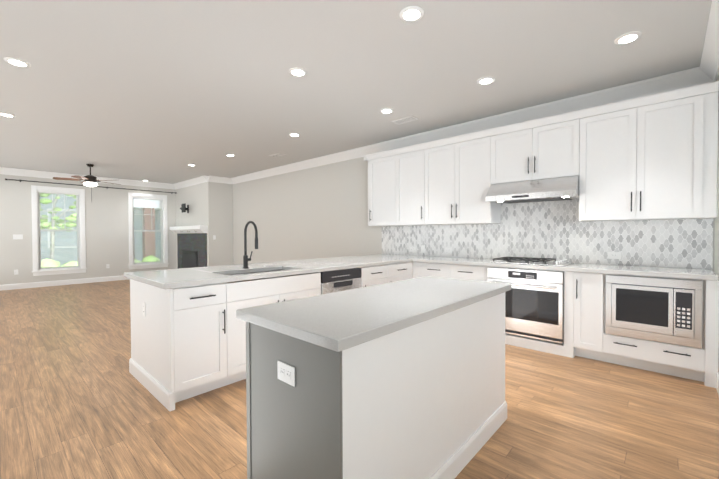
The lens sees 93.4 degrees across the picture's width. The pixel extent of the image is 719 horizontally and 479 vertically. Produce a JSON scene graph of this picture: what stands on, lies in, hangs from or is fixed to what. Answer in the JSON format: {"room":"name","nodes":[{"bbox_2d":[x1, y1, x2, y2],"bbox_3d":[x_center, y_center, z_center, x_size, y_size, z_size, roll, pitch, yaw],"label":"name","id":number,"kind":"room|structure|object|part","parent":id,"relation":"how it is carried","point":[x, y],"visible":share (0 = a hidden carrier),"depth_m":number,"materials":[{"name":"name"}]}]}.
{"room":"kitchen","nodes":[
{"label":"kitchen","id":0,"kind":"room"},
{"bbox_2d":[0,0,711,183],"bbox_3d":[-1.735,-1.651,4.013,14.790,0.100,5.838,1,1,42],"label":"ceiling","id":1,"kind":"structure","parent":0,"point":[163,91],"depth_m":3.18,"materials":[{"name":"paint"}]},
{"bbox_2d":[0,112,15,116],"bbox_3d":[-4.505,-1.591,4.328,0.170,0.009,0.170,1,1,42],"label":"recessed light","id":2,"kind":"object","parent":1,"relation":"in","point":[6,114],"visible":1,"depth_m":4.31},
{"bbox_2d":[4,57,30,66],"bbox_3d":[-3.046,-1.575,3.019,0.170,0.009,0.170,1,1,42],"label":"recessed light","id":3,"kind":"object","parent":1,"relation":"in","point":[17,62],"visible":1,"depth_m":3.01,"materials":[{"name":"white plastic"}]},
{"bbox_2d":[83,164,97,186],"bbox_3d":[-5.886,-1.397,7.413,0.260,0.485,0.260,1,1,42],"label":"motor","id":4,"kind":"object","parent":1,"relation":"hanging from","point":[90,182],"visible":0.98,"depth_m":7.36,"materials":[{"name":"white glass"}]},
{"bbox_2d":[53,177,84,181],"bbox_3d":[-6.192,-1.284,7.230,0.535,0.033,0.144,-1,1,-33],"label":"fan","id":5,"kind":"object","parent":4,"relation":"attached to","point":[56,178],"depth_m":7.19,"materials":[{"name":"brown wood"}]},
{"bbox_2d":[71,175,87,179],"bbox_3d":[-5.805,-1.283,7.066,0.144,0.033,0.535,0,1,-15],"label":"fan","id":6,"kind":"object","parent":4,"relation":"attached to","point":[79,178],"depth_m":7.04,"materials":[{"name":"brown wood"}]},
{"bbox_2d":[269,153,285,156],"bbox_3d":[-1.597,-1.638,6.587,0.320,0.009,0.170,1,1,42],"label":"ceiling vent","id":7,"kind":"object","parent":1,"relation":"in","point":[277,155],"visible":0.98,"depth_m":6.59,"materials":[{"name":"white metal"}]},
{"bbox_2d":[289,68,306,75],"bbox_3d":[-0.585,-1.587,3.220,0.170,0.009,0.170,1,1,42],"label":"recessed light","id":8,"kind":"object","parent":1,"relation":"in","point":[297,72],"visible":1,"depth_m":3.21,"materials":[{"name":"white plastic"}]},
{"bbox_2d":[380,108,392,113],"bbox_3d":[0.340,-1.607,4.245,0.170,0.009,0.170,1,1,42],"label":"recessed light","id":9,"kind":"object","parent":1,"relation":"in","point":[386,110],"visible":1,"depth_m":4.22,"materials":[{"name":"white plastic"}]},
{"bbox_2d":[392,116,417,123],"bbox_3d":[0.615,-1.614,4.589,0.320,0.009,0.170,1,1,42],"label":"ceiling vent","id":10,"kind":"object","parent":1,"relation":"in","point":[405,120],"visible":1,"depth_m":4.58,"materials":[{"name":"white metal"}]},
{"bbox_2d":[399,6,423,21],"bbox_3d":[0.366,-1.577,2.377,0.170,0.009,0.170,1,1,42],"label":"recessed light","id":11,"kind":"object","parent":1,"relation":"in","point":[411,13],"visible":1,"depth_m":2.37,"materials":[{"name":"white plastic"}]},
{"bbox_2d":[477,77,494,84],"bbox_3d":[1.275,-1.597,3.415,0.170,0.009,0.170,1,1,42],"label":"recessed light","id":12,"kind":"object","parent":1,"relation":"in","point":[485,80],"visible":1,"depth_m":3.40,"materials":[{"name":"white plastic"}]},
{"bbox_2d":[614,32,641,44],"bbox_3d":[2.122,-1.589,2.681,0.170,0.009,0.170,1,1,42],"label":"recessed light","id":13,"kind":"object","parent":1,"relation":"in","point":[626,38],"visible":1,"depth_m":2.67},
{"bbox_2d":[0,157,713,284],"bbox_3d":[-2.764,-0.214,5.085,11.850,2.800,5.688,1,1,42],"label":"wall","id":14,"kind":"structure","parent":0,"point":[316,212],"depth_m":8.08,"materials":[{"name":"paint"}]},
{"bbox_2d":[13,234,22,238],"bbox_3d":[-7.987,-0.060,7.926,0.008,0.115,0.162,1,1,42],"label":"light switch","id":15,"kind":"object","parent":14,"relation":"attached to","point":[17,236],"visible":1,"depth_m":7.92,"materials":[{"name":"white plastic"}]},
{"bbox_2d":[31,185,86,275],"bbox_3d":[-7.528,-0.216,8.506,0.201,2.170,1.040,1,1,42],"label":"window","id":16,"kind":"structure","parent":14,"relation":"in","point":[36,238],"depth_m":8.45,"materials":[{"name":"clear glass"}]},
{"bbox_3d":[-7.563,-0.232,8.537,0.042,1.830,0.690,1,1,42],"label":"glass","id":17,"kind":"part","parent":16,"relation":"part of","materials":[{"name":"clear glass"}]},
{"bbox_2d":[38,190,79,269],"bbox_3d":[-7.513,-0.231,8.491,0.040,1.918,0.772,1,1,42],"label":"window pane","id":18,"kind":"object","parent":16,"relation":"attached to","point":[73,228],"visible":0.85,"depth_m":8.48,"materials":[{"name":"clear glass"}]},
{"bbox_2d":[0,275,128,290],"bbox_3d":[-7.282,1.080,8.707,0.014,0.130,4.833,1,1,42],"label":"baseboard","id":19,"kind":"structure","parent":14,"relation":"attached to","point":[54,283],"depth_m":8.47,"materials":[{"name":"white wood"}]},
{"bbox_2d":[0,168,175,189],"bbox_3d":[-7.227,-1.580,8.666,0.108,0.149,4.743,1,1,42],"label":"crown molding","id":20,"kind":"structure","parent":14,"relation":"attached to","point":[6,171],"depth_m":8.51,"materials":[{"name":"white wood"}]},
{"bbox_2d":[5,178,176,200],"bbox_3d":[-6.858,-1.203,9.075,0.101,0.450,3.633,1,1,42],"label":"curtain rod","id":21,"kind":"object","parent":14,"relation":"attached to","point":[91,187],"visible":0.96,"depth_m":8.86,"materials":[{"name":"black metal"}]},
{"bbox_2d":[128,192,168,269],"bbox_3d":[-6.205,-0.245,9.951,0.201,2.170,1.040,1,1,42],"label":"window","id":22,"kind":"structure","parent":14,"relation":"in","point":[163,230],"depth_m":9.94,"materials":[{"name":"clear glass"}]},
{"bbox_2d":[133,197,162,263],"bbox_3d":[-6.189,-0.260,9.937,0.040,1.918,0.772,1,1,42],"label":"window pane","id":23,"kind":"object","parent":22,"relation":"attached to","point":[157,254],"visible":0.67,"depth_m":10.04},
{"bbox_3d":[-6.239,-0.260,9.983,0.042,1.830,0.690,1,1,42],"label":"glass","id":24,"kind":"part","parent":22,"relation":"part of","materials":[{"name":"clear glass"}]},
{"bbox_2d":[180,203,188,212],"bbox_3d":[-4.916,-0.879,9.612,0.470,0.240,0.245,1,1,42],"label":"bracket","id":25,"kind":"object","parent":14,"relation":"attached to","point":[183,208],"visible":0.94,"depth_m":9.48,"materials":[{"name":"black metal"}]},
{"bbox_2d":[170,225,207,232],"bbox_3d":[-4.880,-0.279,9.614,2.190,0.200,0.211,1,1,42],"label":"mantel shelf","id":26,"kind":"object","parent":14,"relation":"attached to","point":[192,229],"visible":1,"depth_m":9.30,"materials":[{"name":"white wood"}]},
{"bbox_2d":[172,176,211,187],"bbox_3d":[-4.773,-1.604,9.561,2.278,0.149,0.108,1,1,42],"label":"crown molding","id":27,"kind":"structure","parent":14,"relation":"attached to","point":[202,179],"depth_m":9.41,"materials":[{"name":"white wood"}]},
{"bbox_2d":[212,176,231,183],"bbox_3d":[-3.735,-1.600,9.088,0.108,0.149,0.540,1,1,42],"label":"crown molding","id":28,"kind":"structure","parent":14,"relation":"attached to","point":[217,179],"depth_m":9.12,"materials":[{"name":"white wood"}]},
{"bbox_2d":[364,150,391,225],"bbox_3d":[0.483,-0.801,5.514,0.646,1.155,0.347,1,1,42],"label":"upper cabinet","id":29,"kind":"object","parent":14,"relation":"attached to","point":[379,164],"depth_m":5.43,"materials":[{"name":"white wood"}]},
{"bbox_2d":[392,145,419,224],"bbox_3d":[0.864,-0.797,5.165,0.625,1.155,0.347,1,1,42],"label":"upper cabinet","id":30,"kind":"object","parent":14,"relation":"attached to","point":[406,161],"depth_m":5.09,"materials":[{"name":"white wood"}]},
{"bbox_2d":[420,129,500,224],"bbox_3d":[1.401,-0.791,4.673,1.070,1.155,0.347,1,1,42],"label":"upper cabinet","id":31,"kind":"object","parent":14,"relation":"attached to","point":[457,174],"depth_m":4.51,"materials":[{"name":"white wood"}]},
{"bbox_2d":[232,68,715,183],"bbox_3d":[-0.141,-1.567,6.237,9.260,0.149,0.108,1,1,42],"label":"crown molding","id":32,"kind":"structure","parent":14,"relation":"attached to","point":[685,78],"depth_m":4.28,"materials":[{"name":"white wood"}]},
{"bbox_2d":[496,110,579,183],"bbox_3d":[2.097,-1.024,4.031,0.940,0.675,0.347,1,1,42],"label":"upper cabinet","id":33,"kind":"object","parent":14,"relation":"attached to","point":[548,147],"depth_m":3.85,"materials":[{"name":"white wood"}]},
{"bbox_2d":[486,176,578,203],"bbox_3d":[2.041,-0.566,3.975,0.934,0.232,0.501,1,1,42],"label":"range hood","id":34,"kind":"object","parent":33,"relation":"attached to","point":[557,189],"visible":0.96,"depth_m":3.81,"materials":[{"name":"silver metal"}]},
{"bbox_2d":[382,199,712,268],"bbox_3d":[1.847,-0.214,4.508,3.962,0.954,0.008,1,1,42],"label":"tile backsplash","id":35,"kind":"structure","parent":14,"relation":"attached to","point":[558,230],"depth_m":4.00,"materials":[{"name":"tile"}]},
{"bbox_2d":[410,247,415,251],"bbox_3d":[0.850,0.157,5.415,0.115,0.075,0.008,1,1,42],"label":"outlet","id":36,"kind":"object","parent":35,"relation":"attached to","point":[412,249],"visible":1,"depth_m":5.41,"materials":[{"name":"white plastic"}]},
{"bbox_2d":[421,245,424,252],"bbox_3d":[0.990,0.148,5.287,0.070,0.115,0.008,1,1,42],"label":"light switch","id":37,"kind":"object","parent":35,"relation":"attached to","point":[422,248],"visible":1,"depth_m":5.28,"materials":[{"name":"white plastic"}]},
{"bbox_2d":[445,248,451,252],"bbox_3d":[1.307,0.157,4.997,0.115,0.075,0.008,1,1,42],"label":"outlet","id":38,"kind":"object","parent":35,"relation":"attached to","point":[448,250],"visible":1,"depth_m":4.99,"materials":[{"name":"white plastic"}]},
{"bbox_2d":[608,252,620,258],"bbox_3d":[2.756,0.173,3.670,0.115,0.075,0.008,1,1,42],"label":"outlet","id":39,"kind":"object","parent":35,"relation":"attached to","point":[614,255],"visible":1,"depth_m":3.67,"materials":[{"name":"white plastic"}]},
{"bbox_2d":[579,81,718,220],"bbox_3d":[2.796,-0.776,3.397,1.070,1.155,0.347,1,1,42],"label":"upper cabinet","id":40,"kind":"object","parent":14,"relation":"attached to","point":[652,157],"depth_m":3.20,"materials":[{"name":"white wood"}]},
{"bbox_2d":[0,279,718,478],"bbox_3d":[-1.724,1.249,4.060,14.790,0.100,5.838,1,1,42],"label":"floor","id":41,"kind":"structure","parent":0,"point":[78,400],"depth_m":2.35,"materials":[{"name":"brown wood"}]},
{"bbox_2d":[145,282,236,409],"bbox_3d":[-1.409,0.781,2.813,0.620,0.872,0.455,1,1,42],"label":"base cabinet","id":42,"kind":"object","parent":41,"relation":"on","point":[188,342],"depth_m":2.60,"materials":[{"name":"white wood"}]},
{"bbox_2d":[143,302,145,316],"bbox_3d":[-1.791,0.579,2.817,0.070,0.115,0.008,1,1,42],"label":"outlet","id":43,"kind":"object","parent":42,"relation":"attached to","point":[144,308],"visible":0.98,"depth_m":2.81,"materials":[{"name":"white plastic"}]},
{"bbox_2d":[177,233,206,268],"bbox_3d":[-4.814,0.474,9.673,2.000,1.290,0.057,1,1,42],"label":"fireplace","id":44,"kind":"object","parent":41,"relation":"on","point":[192,250],"visible":0.65,"depth_m":9.57,"materials":[{"name":"stone"}]},
{"bbox_2d":[237,276,288,357],"bbox_3d":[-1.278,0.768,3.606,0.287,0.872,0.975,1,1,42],"label":"base cabinet","id":45,"kind":"object","parent":41,"relation":"on","point":[252,293],"depth_m":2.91,"materials":[{"name":"white wood"}]},
{"bbox_2d":[289,272,320,299],"bbox_3d":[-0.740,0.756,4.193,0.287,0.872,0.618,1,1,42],"label":"base cabinet","id":46,"kind":"object","parent":41,"relation":"on","point":[308,284],"depth_m":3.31,"materials":[{"name":"white wood"}]},
{"bbox_2d":[246,318,433,478],"bbox_3d":[-0.100,0.796,1.580,0.633,0.872,0.595,1,1,42],"label":"base cabinet","id":47,"kind":"object","parent":41,"relation":"on","point":[424,399],"depth_m":1.34,"materials":[{"name":"white wood"}]},
{"bbox_2d":[277,360,294,386],"bbox_3d":[-0.293,0.532,1.347,0.115,0.075,0.008,1,1,42],"label":"outlet","id":48,"kind":"object","parent":47,"relation":"attached to","point":[286,372],"visible":1,"depth_m":1.34,"materials":[{"name":"white plastic"}]},
{"bbox_2d":[360,264,392,286],"bbox_3d":[-0.022,0.751,4.328,0.620,0.872,0.552,1,1,42],"label":"base cabinet","id":49,"kind":"object","parent":41,"relation":"on","point":[380,274],"depth_m":4.11,"materials":[{"name":"white wood"}]},
{"bbox_2d":[320,268,361,294],"bbox_3d":[-0.396,0.761,3.887,0.604,0.870,0.598,1,1,42],"label":"dishwasher","id":50,"kind":"object","parent":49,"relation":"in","point":[333,281],"visible":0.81,"depth_m":3.65,"materials":[{"name":"silver metal"}]},
{"bbox_2d":[393,262,412,281],"bbox_3d":[0.296,0.745,4.675,0.620,0.872,0.627,1,1,42],"label":"base cabinet","id":51,"kind":"object","parent":41,"relation":"on","point":[401,271],"depth_m":4.52,"materials":[{"name":"white wood"}]},
{"bbox_2d":[124,254,411,288],"bbox_3d":[-0.717,0.304,3.873,1.066,0.040,3.090,1,1,42],"label":"countertop","id":52,"kind":"structure","parent":51,"relation":"on","point":[177,278],"depth_m":3.43,"materials":[{"name":"grey stone"}]},
{"bbox_2d":[243,221,257,268],"bbox_3d":[-1.071,0.053,3.385,0.256,0.478,0.098,1,1,42],"label":"faucet","id":53,"kind":"object","parent":52,"relation":"on","point":[246,259],"visible":1,"depth_m":3.42,"materials":[{"name":"black metal"}]},
{"bbox_2d":[227,270,303,282],"bbox_3d":[-0.963,0.441,3.268,0.414,0.210,0.804,1,1,42],"label":"sink basin","id":54,"kind":"object","parent":52,"relation":"in","point":[260,272],"visible":0.02,"depth_m":3.30,"materials":[{"name":"silver metal"}]},
{"bbox_2d":[388,254,717,280],"bbox_3d":[1.625,0.288,4.288,3.960,0.040,0.648,1,1,42],"label":"countertop","id":55,"kind":"structure","parent":51,"relation":"on","point":[670,272],"depth_m":3.39,"materials":[{"name":"grey stone"}]},
{"bbox_2d":[490,257,573,265],"bbox_3d":[1.998,0.248,3.940,0.760,0.046,0.520,1,1,42],"label":"cooktop","id":56,"kind":"object","parent":55,"relation":"in","point":[528,261],"visible":1,"depth_m":3.85,"materials":[{"name":"silver metal"}]},
{"bbox_2d":[421,262,444,277],"bbox_3d":[1.226,0.741,4.675,0.494,0.872,0.625,1,1,42],"label":"base cabinet","id":57,"kind":"object","parent":41,"relation":"on","point":[427,269],"depth_m":4.47,"materials":[{"name":"white wood"}]},
{"bbox_2d":[434,302,477,478],"bbox_3d":[0.230,0.789,1.942,0.632,0.872,0.620,1,1,42],"label":"base cabinet","id":58,"kind":"object","parent":41,"relation":"on","point":[456,331],"depth_m":1.77,"materials":[{"name":"white wood"}]},
{"bbox_2d":[445,264,506,281],"bbox_3d":[1.520,0.744,4.406,0.541,0.872,0.625,1,1,42],"label":"base cabinet","id":59,"kind":"object","parent":41,"relation":"on","point":[454,271],"depth_m":4.16,"materials":[{"name":"white wood"}]},
{"bbox_2d":[487,267,563,343],"bbox_3d":[1.958,0.695,3.902,0.777,0.739,0.667,1,1,42],"label":"oven","id":60,"kind":"object","parent":59,"relation":"in","point":[534,304],"visible":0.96,"depth_m":3.62,"materials":[{"name":"silver metal"}]},
{"bbox_2d":[478,292,506,450],"bbox_3d":[0.559,0.782,2.301,0.632,0.872,0.591,1,1,42],"label":"base cabinet","id":61,"kind":"object","parent":41,"relation":"on","point":[492,405],"depth_m":2.12,"materials":[{"name":"white wood"}]},
{"bbox_2d":[236,276,511,351],"bbox_3d":[0.235,0.332,1.928,0.672,0.040,1.638,1,1,42],"label":"countertop","id":62,"kind":"structure","parent":61,"relation":"on","point":[339,321],"depth_m":1.55,"materials":[{"name":"grey stone"}]},
{"bbox_2d":[573,272,616,360],"bbox_3d":[2.458,0.755,3.548,0.261,0.872,0.625,1,1,42],"label":"base cabinet","id":63,"kind":"object","parent":41,"relation":"on","point":[586,335],"depth_m":3.33,"materials":[{"name":"white wood"}]},
{"bbox_2d":[605,275,702,348],"bbox_3d":[2.720,0.614,3.158,0.646,0.559,0.473,1,1,42],"label":"microwave","id":64,"kind":"object","parent":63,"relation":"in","point":[654,309],"visible":0.96,"depth_m":2.96,"materials":[{"name":"silver metal"}]},
{"bbox_2d":[601,330,708,386],"bbox_3d":[2.795,1.044,3.245,0.686,0.300,0.625,1,1,42],"label":"base cabinet","id":65,"kind":"object","parent":41,"relation":"on","point":[692,363],"depth_m":3.00,"materials":[{"name":"white wood"}]},
{"bbox_2d":[713,73,718,370],"bbox_3d":[2.423,-0.185,2.087,0.150,2.800,2.770,1,1,42],"label":"wall","id":66,"kind":"structure","parent":0,"point":[716,248],"depth_m":2.84,"materials":[{"name":"paint"}]},
{"bbox_2d":[696,0,718,83],"bbox_3d":[2.293,-1.510,2.119,0.108,0.149,2.680,1,1,42],"label":"crown molding","id":67,"kind":"structure","parent":66,"relation":"attached to","point":[706,71],"depth_m":2.76,"materials":[{"name":"white wood"}]},
{"bbox_2d":[716,371,718,394],"bbox_3d":[2.769,1.140,2.602,0.014,0.130,0.518,1,1,42],"label":"baseboard","id":68,"kind":"structure","parent":66,"relation":"attached to","point":[717,378],"depth_m":2.68,"materials":[{"name":"white wood"}]},
{"label":"outside","id":69,"kind":"structure","parent":0,"visible":0},
{"bbox_3d":[-11.494,1.414,13.118,11.850,0.050,20.000,1,1,42],"label":"ground","id":70,"kind":"structure","parent":69,"visible":0},
{"bbox_2d":[40,193,76,259],"bbox_3d":[-9.359,-0.858,10.390,1.781,4.571,3.138,1,1,42],"label":"tree","id":71,"kind":"object","parent":70,"relation":"on","point":[70,217],"depth_m":10.28,"materials":[{"name":"green plant"}]},
{"bbox_2d":[41,255,151,267],"bbox_3d":[-8.152,0.965,10.262,1.440,0.933,6.366,1,1,42],"label":"shrubs","id":72,"kind":"object","parent":70,"relation":"on","point":[148,258],"depth_m":9.60,"materials":[{"name":"green plant"}]},
{"bbox_2d":[40,194,160,263],"bbox_3d":[-10.423,-0.615,13.115,3.000,4.000,11.500,1,1,42],"label":"house","id":73,"kind":"structure","parent":70,"relation":"on","point":[146,238],"depth_m":13.20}
]}

